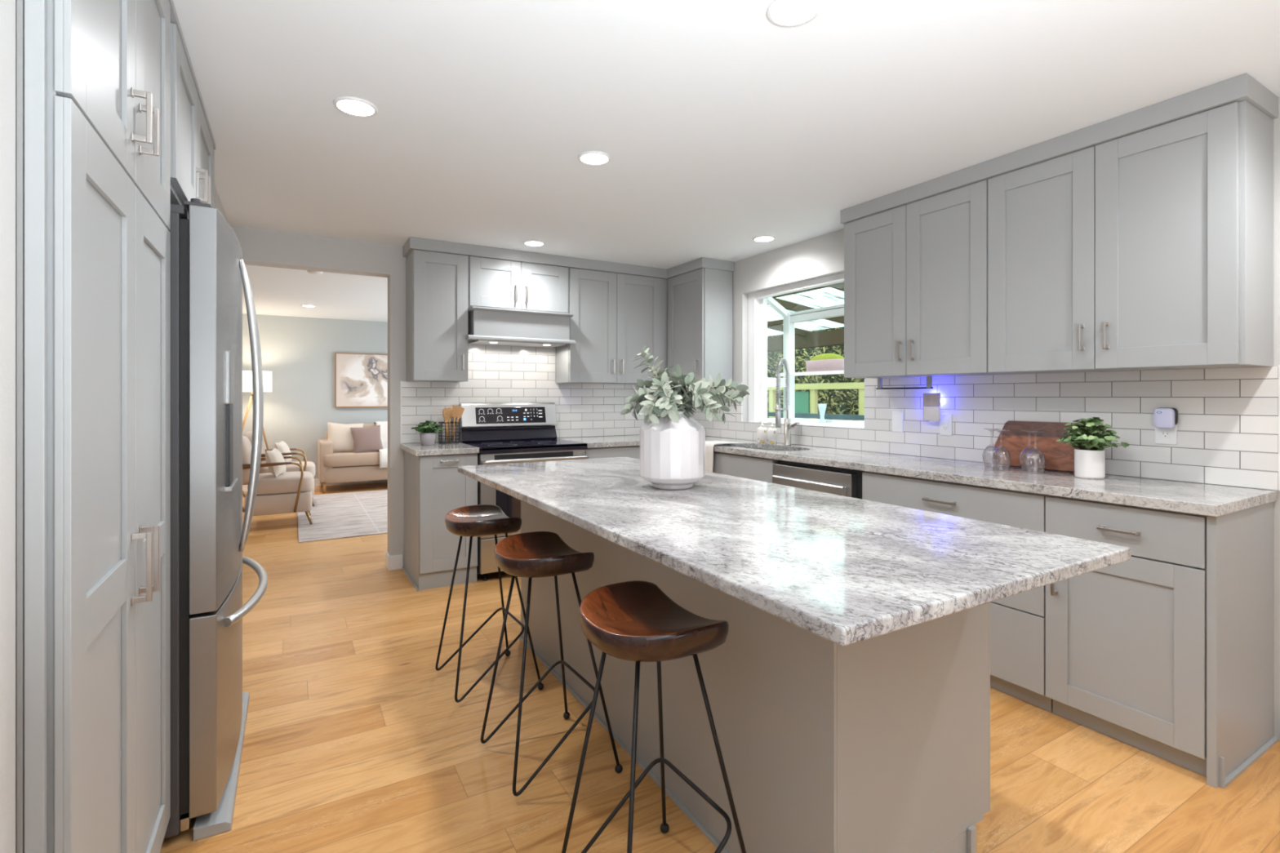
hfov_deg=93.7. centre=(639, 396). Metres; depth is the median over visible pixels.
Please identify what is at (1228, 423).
tile backsplash
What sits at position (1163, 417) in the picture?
plug
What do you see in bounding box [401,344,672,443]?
tile backsplash
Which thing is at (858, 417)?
handrail
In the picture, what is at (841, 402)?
window
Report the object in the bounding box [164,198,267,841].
refrigerator
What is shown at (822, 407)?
bud vase
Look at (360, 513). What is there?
area rug
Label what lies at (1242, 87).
crown molding
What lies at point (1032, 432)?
wine glass
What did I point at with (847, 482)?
dishwasher
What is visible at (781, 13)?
recessed light
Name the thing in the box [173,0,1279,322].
ceiling
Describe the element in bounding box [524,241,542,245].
diffuser
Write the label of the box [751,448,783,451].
sink
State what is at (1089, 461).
potted plant
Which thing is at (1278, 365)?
trim
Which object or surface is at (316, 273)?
smoke detector
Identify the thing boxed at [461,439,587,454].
cooktop
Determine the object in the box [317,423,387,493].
sofa
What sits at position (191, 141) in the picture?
upper cabinet
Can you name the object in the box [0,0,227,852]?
wall
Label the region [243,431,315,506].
armchair
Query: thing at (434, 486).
base cabinet
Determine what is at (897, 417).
light switch
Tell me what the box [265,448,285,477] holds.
throw pillow
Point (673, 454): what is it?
ceramic vase
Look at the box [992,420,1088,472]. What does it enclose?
cutting board
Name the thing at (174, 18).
crown molding
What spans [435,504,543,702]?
bar stool
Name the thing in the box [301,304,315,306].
recessed light
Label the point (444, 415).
wooden utensil
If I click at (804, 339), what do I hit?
patio cover
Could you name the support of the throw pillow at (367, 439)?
on the sofa
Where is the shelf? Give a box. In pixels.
[775,369,844,376]
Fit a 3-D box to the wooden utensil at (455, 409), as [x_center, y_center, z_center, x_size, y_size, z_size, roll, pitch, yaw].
[-1.367,0.198,4.441,0.068,0.271,0.019,0,0,-1]
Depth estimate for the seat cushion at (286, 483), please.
5.76 m
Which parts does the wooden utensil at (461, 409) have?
handle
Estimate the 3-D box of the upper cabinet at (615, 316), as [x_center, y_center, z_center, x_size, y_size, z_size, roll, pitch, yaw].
[-0.216,-0.566,5.091,0.940,0.911,0.315,0,0,-30]
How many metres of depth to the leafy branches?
2.26 m
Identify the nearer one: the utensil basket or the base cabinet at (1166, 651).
the base cabinet at (1166, 651)
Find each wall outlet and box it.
[939,413,952,435]
[1155,424,1177,444]
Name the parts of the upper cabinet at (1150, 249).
door, handle, handle, door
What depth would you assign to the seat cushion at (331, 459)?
7.88 m
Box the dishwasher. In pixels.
[772,459,864,499]
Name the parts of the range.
storage drawer, oven door, control panel, touch panel, oven handle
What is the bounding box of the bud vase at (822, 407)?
[817,404,826,422]
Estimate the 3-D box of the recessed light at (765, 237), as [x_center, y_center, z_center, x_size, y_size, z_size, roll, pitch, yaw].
[0.863,-1.097,4.176,0.152,0.007,0.152,0,0,-30]
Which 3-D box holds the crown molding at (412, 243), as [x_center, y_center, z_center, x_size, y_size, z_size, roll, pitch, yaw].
[-0.484,-1.061,4.650,2.424,0.078,0.827,0,0,-30]
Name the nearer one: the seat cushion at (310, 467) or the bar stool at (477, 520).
the bar stool at (477, 520)
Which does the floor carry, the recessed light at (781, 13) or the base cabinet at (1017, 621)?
the base cabinet at (1017, 621)
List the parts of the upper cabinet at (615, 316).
door, handle, handle, door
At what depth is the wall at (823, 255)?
4.17 m
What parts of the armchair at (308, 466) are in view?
arm frame, arm frame, seat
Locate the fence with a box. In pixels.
[767,382,864,421]
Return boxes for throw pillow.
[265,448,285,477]
[274,440,291,462]
[327,422,363,453]
[350,424,382,453]
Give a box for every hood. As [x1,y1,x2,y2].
[465,306,576,347]
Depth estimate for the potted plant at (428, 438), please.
4.22 m
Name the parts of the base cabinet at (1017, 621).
handle, drawer, drawer, drawer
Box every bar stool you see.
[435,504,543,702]
[480,531,622,796]
[561,580,746,852]
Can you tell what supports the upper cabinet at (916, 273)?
attached to the wall at (823, 255)
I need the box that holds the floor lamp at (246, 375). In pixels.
[242,370,271,448]
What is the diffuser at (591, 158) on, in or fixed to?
attached to the recessed light at (588, 157)
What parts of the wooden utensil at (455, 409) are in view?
handle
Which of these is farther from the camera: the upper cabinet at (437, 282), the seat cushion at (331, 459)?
the seat cushion at (331, 459)
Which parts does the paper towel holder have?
rail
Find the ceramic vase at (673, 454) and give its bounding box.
[640,411,705,489]
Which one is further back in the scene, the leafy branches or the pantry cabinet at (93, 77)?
the leafy branches
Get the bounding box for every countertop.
[400,442,479,456]
[457,456,1131,646]
[556,435,1277,516]
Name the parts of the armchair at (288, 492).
rail, arm frame, seat, arm frame, leg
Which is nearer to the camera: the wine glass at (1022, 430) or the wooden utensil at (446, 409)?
the wine glass at (1022, 430)
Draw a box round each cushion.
[242,435,251,484]
[243,431,266,470]
[247,471,313,494]
[259,461,315,476]
[323,451,379,466]
[363,423,376,427]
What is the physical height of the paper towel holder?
0.068 m
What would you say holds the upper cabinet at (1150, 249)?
attached to the wall at (823, 255)
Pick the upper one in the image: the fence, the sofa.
the fence
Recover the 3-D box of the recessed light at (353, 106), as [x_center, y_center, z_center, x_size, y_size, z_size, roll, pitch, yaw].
[-1.078,-1.097,2.276,0.152,0.007,0.152,0,0,-30]
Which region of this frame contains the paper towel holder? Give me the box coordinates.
[875,376,933,389]
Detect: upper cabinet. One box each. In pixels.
[170,22,213,219]
[406,249,467,382]
[467,256,568,313]
[555,267,667,384]
[667,267,732,382]
[844,179,1017,378]
[987,100,1273,373]
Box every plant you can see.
[411,420,444,445]
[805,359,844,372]
[1055,417,1129,479]
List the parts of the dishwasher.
handle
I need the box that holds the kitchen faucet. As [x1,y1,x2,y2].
[774,358,799,445]
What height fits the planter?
0.139 m
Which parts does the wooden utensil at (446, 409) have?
handle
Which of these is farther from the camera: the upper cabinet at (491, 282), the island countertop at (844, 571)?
the upper cabinet at (491, 282)
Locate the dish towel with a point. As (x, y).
(709, 445)
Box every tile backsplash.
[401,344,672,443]
[682,366,1278,490]
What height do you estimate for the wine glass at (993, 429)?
0.188 m
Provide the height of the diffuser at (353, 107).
0.001 m
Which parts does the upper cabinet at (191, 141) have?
door, handle, handle, door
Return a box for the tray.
[438,440,459,444]
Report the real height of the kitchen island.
0.883 m
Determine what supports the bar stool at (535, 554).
on the floor
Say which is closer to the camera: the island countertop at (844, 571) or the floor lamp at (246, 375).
the island countertop at (844, 571)
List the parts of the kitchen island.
panel, door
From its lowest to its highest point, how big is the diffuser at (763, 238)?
0.001 m
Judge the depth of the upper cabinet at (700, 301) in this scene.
4.87 m
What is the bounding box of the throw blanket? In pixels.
[373,421,387,468]
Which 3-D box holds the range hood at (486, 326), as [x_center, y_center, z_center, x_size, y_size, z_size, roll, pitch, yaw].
[-0.949,-0.521,4.625,0.828,0.246,0.370,0,0,-30]
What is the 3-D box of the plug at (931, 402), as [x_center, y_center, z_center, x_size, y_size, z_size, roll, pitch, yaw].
[1.629,0.062,3.350,0.046,0.160,0.103,0,0,-30]
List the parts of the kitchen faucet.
lever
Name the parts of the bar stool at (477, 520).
footrest frame, seat, leg, leg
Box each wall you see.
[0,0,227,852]
[231,226,633,567]
[242,313,387,479]
[707,96,1279,739]
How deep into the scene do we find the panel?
2.61 m
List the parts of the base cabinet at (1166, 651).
handle, handle, drawer, door, panel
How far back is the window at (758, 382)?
4.78 m
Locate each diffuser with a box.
[337,99,373,115]
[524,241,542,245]
[580,153,608,164]
[755,236,773,241]
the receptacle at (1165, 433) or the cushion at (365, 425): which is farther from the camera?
the cushion at (365, 425)
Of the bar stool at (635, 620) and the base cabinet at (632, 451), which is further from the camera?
the base cabinet at (632, 451)
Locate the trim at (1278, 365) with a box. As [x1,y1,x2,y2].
[400,364,1279,490]
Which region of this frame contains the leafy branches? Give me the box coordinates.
[620,345,749,423]
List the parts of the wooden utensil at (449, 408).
handle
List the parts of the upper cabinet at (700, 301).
door, handle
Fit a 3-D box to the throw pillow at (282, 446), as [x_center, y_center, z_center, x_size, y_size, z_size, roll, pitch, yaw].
[-4.070,0.645,6.841,0.152,0.257,0.322,0,0,-20]
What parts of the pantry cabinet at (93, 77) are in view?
scribe panel, door, door, handle, handle, handle, handle, door, door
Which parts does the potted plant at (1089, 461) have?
pot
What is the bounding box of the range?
[458,402,588,581]
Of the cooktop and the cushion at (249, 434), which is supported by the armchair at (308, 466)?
the cushion at (249, 434)
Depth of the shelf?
4.47 m
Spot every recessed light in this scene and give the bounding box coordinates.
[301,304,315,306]
[333,96,377,117]
[523,240,544,246]
[577,151,610,165]
[752,235,775,242]
[766,0,822,27]
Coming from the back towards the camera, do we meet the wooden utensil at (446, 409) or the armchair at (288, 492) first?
the armchair at (288, 492)
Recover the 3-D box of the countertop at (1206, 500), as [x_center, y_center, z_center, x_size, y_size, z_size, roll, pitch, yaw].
[0.811,0.364,3.591,1.234,0.038,3.943,0,0,-30]
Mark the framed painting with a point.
(361, 379)
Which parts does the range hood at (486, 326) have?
trim, trim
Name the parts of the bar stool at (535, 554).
footrest frame, seat, leg, leg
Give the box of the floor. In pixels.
[160,481,1279,852]
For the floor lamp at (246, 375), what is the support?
on the floor
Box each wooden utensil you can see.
[442,408,449,441]
[443,408,447,441]
[447,407,452,439]
[450,404,460,441]
[453,405,464,439]
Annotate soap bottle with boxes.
[756,421,767,443]
[766,421,777,444]
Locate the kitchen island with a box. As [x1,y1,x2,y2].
[519,500,990,852]
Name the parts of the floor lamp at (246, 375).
leg, lamp shade, leg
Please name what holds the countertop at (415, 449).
on the base cabinet at (434, 486)
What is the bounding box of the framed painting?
[335,352,387,407]
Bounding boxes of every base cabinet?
[402,450,477,591]
[585,445,639,459]
[712,451,777,483]
[862,471,1053,712]
[1045,494,1279,788]
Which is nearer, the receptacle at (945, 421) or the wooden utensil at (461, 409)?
the receptacle at (945, 421)
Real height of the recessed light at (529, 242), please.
0.007 m
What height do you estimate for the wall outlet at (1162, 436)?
0.120 m
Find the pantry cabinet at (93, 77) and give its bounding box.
[15,0,170,852]
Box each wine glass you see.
[982,428,1001,467]
[991,429,1011,470]
[1019,430,1039,470]
[1024,431,1046,473]
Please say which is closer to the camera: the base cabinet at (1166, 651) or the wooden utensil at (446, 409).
the base cabinet at (1166, 651)
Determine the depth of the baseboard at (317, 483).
8.53 m
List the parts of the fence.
post, panel, post, rail, post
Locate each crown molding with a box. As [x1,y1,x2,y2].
[168,0,216,149]
[402,236,734,279]
[840,72,1278,224]
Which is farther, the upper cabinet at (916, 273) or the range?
the range
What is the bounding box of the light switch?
[892,411,902,432]
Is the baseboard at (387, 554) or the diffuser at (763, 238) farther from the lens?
the baseboard at (387, 554)
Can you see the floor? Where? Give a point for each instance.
(354, 741)
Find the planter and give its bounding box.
[805,353,844,372]
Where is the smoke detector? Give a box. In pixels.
[306,270,323,275]
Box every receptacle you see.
[942,418,948,431]
[1160,428,1170,438]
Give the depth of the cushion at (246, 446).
5.61 m
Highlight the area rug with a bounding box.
[297,489,387,542]
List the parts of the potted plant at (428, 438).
pot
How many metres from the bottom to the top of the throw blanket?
0.609 m
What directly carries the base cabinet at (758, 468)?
on the floor
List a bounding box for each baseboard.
[242,479,387,491]
[385,551,390,568]
[387,554,402,570]
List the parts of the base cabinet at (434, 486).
door, handle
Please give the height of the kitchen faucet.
0.613 m
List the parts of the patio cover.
translucent panel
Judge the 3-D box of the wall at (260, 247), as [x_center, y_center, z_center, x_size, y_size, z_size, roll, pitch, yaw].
[-1.229,0.080,4.779,3.587,2.360,0.140,0,0,-30]
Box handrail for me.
[767,412,864,420]
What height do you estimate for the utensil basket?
0.155 m
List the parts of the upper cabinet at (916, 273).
door, handle, handle, door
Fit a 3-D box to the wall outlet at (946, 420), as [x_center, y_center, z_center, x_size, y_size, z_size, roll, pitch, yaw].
[1.686,0.156,3.308,0.008,0.120,0.072,0,0,-30]
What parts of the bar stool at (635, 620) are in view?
footrest frame, seat, leg, leg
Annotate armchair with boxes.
[242,435,313,524]
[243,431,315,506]
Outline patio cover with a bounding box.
[767,281,844,351]
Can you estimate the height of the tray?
0.012 m
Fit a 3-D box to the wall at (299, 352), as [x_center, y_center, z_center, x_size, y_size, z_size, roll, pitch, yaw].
[-4.695,0.080,8.375,6.700,2.360,0.100,0,0,-30]
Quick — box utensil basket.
[438,422,459,444]
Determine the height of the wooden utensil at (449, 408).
0.251 m
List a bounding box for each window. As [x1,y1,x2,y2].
[747,272,864,428]
[767,287,865,420]
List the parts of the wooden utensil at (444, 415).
handle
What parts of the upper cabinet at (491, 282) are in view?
door, handle, handle, door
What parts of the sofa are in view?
leg, arm, frame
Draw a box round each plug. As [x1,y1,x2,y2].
[923,393,940,422]
[1153,407,1177,428]
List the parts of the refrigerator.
door, freezer drawer, door, handle, handle, handle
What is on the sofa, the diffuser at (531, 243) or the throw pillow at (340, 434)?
the throw pillow at (340, 434)
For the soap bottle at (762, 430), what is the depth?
4.46 m
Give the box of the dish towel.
[705,440,743,472]
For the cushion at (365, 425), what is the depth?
8.34 m
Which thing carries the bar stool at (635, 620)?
on the floor
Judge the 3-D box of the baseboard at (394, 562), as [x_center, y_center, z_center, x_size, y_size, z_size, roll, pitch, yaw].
[-1.780,1.208,4.369,0.099,0.104,0.014,0,0,-30]
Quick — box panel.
[213,148,214,207]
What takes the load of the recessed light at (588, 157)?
in the ceiling
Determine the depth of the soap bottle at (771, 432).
4.34 m

